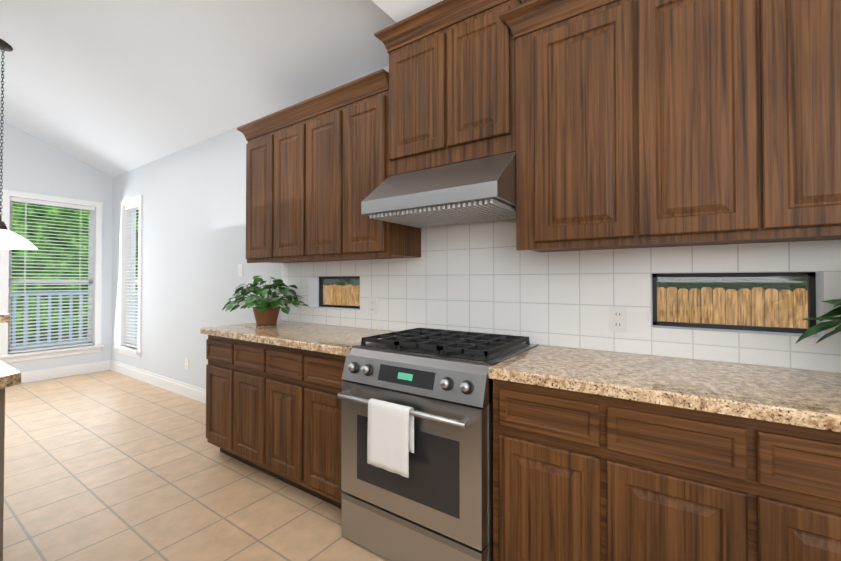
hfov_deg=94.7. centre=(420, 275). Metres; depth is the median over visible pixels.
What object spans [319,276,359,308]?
slot window
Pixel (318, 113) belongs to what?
upper cabinet
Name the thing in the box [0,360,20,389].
countertop
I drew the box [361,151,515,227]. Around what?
range hood
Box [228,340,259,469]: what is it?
base cabinet
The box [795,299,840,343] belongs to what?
plant
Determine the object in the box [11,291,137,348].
railing
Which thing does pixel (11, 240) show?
pendant lamp
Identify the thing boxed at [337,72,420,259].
upper cabinet
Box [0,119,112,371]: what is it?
wall
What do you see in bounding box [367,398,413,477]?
towel
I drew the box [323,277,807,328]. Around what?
fence
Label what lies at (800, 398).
countertop
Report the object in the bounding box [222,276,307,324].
pothos plant
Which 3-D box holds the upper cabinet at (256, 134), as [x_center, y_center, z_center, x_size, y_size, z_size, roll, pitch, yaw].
[-1.116,-0.628,3.033,0.351,1.035,0.341,-1,-1,35]
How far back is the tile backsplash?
1.98 m
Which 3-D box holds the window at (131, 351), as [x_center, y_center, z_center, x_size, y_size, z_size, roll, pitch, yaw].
[-3.793,0.011,5.141,0.740,2.070,0.200,-1,-1,35]
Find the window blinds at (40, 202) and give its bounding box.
[8,197,94,353]
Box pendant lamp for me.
[0,39,37,249]
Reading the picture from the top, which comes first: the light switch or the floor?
the light switch
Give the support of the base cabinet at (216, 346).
on the floor
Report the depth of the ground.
7.95 m
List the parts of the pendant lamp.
chain, lamp shade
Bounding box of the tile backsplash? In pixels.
[281,218,840,372]
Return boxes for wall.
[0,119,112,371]
[111,66,836,388]
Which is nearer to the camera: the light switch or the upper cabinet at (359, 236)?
the upper cabinet at (359, 236)
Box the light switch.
[238,264,242,275]
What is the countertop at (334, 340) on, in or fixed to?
on the base cabinet at (318, 473)
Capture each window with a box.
[0,189,103,362]
[114,195,142,358]
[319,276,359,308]
[652,272,815,333]
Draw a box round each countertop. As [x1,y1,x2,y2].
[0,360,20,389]
[200,320,390,355]
[489,345,840,431]
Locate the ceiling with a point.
(113, 88)
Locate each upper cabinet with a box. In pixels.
[241,116,268,262]
[269,104,324,262]
[301,88,343,260]
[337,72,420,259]
[381,0,528,175]
[509,0,632,251]
[629,0,756,247]
[753,0,840,242]
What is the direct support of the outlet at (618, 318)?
attached to the tile backsplash
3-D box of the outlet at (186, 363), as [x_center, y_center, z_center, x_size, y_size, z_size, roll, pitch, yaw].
[-2.535,0.954,4.205,0.072,0.116,0.008,-1,-1,35]
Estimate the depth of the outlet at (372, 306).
2.68 m
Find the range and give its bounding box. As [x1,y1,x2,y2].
[337,328,537,560]
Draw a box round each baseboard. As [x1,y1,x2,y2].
[20,360,109,383]
[110,360,205,403]
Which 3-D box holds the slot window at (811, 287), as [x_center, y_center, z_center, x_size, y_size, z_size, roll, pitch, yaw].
[1.337,0.109,1.695,0.553,0.245,0.030,-1,-1,35]
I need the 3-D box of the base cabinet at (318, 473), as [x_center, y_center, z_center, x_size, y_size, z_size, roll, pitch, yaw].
[-0.329,0.842,2.305,0.363,0.876,0.626,-1,-1,35]
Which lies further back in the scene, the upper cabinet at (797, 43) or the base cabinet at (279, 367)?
the base cabinet at (279, 367)
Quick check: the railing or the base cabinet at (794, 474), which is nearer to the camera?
the base cabinet at (794, 474)
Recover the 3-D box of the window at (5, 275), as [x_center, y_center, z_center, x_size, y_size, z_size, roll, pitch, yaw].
[-4.743,0.010,5.015,0.200,2.070,1.006,-1,-1,35]
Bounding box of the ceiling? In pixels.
[0,0,442,176]
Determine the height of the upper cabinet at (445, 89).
0.792 m
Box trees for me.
[11,202,138,335]
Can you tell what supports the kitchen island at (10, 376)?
on the floor
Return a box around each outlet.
[185,358,188,369]
[368,298,376,314]
[609,307,626,331]
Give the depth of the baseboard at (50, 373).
5.05 m
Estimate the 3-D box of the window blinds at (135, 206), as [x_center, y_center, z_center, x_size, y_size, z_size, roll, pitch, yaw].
[-3.789,-0.004,5.147,0.544,1.894,0.055,-1,-1,35]
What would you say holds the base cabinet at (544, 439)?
on the floor
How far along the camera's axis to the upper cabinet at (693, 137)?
1.37 m
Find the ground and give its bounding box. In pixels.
[11,330,135,345]
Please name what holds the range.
on the floor
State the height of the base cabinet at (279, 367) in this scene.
0.876 m
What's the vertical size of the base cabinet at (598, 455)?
0.876 m
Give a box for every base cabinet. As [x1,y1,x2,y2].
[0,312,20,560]
[206,336,227,454]
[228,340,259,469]
[260,344,299,486]
[296,348,345,508]
[493,380,595,560]
[596,396,747,560]
[744,420,840,560]
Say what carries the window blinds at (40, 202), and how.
attached to the window at (5, 275)
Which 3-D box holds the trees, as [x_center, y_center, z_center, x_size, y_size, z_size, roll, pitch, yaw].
[-21.835,-2.054,15.144,29.690,11.000,14.000,-1,-1,35]
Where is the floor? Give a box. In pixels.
[3,370,388,560]
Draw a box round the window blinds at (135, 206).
[124,203,138,347]
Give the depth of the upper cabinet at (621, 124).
1.60 m
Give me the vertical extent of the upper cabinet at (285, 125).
1.035 m

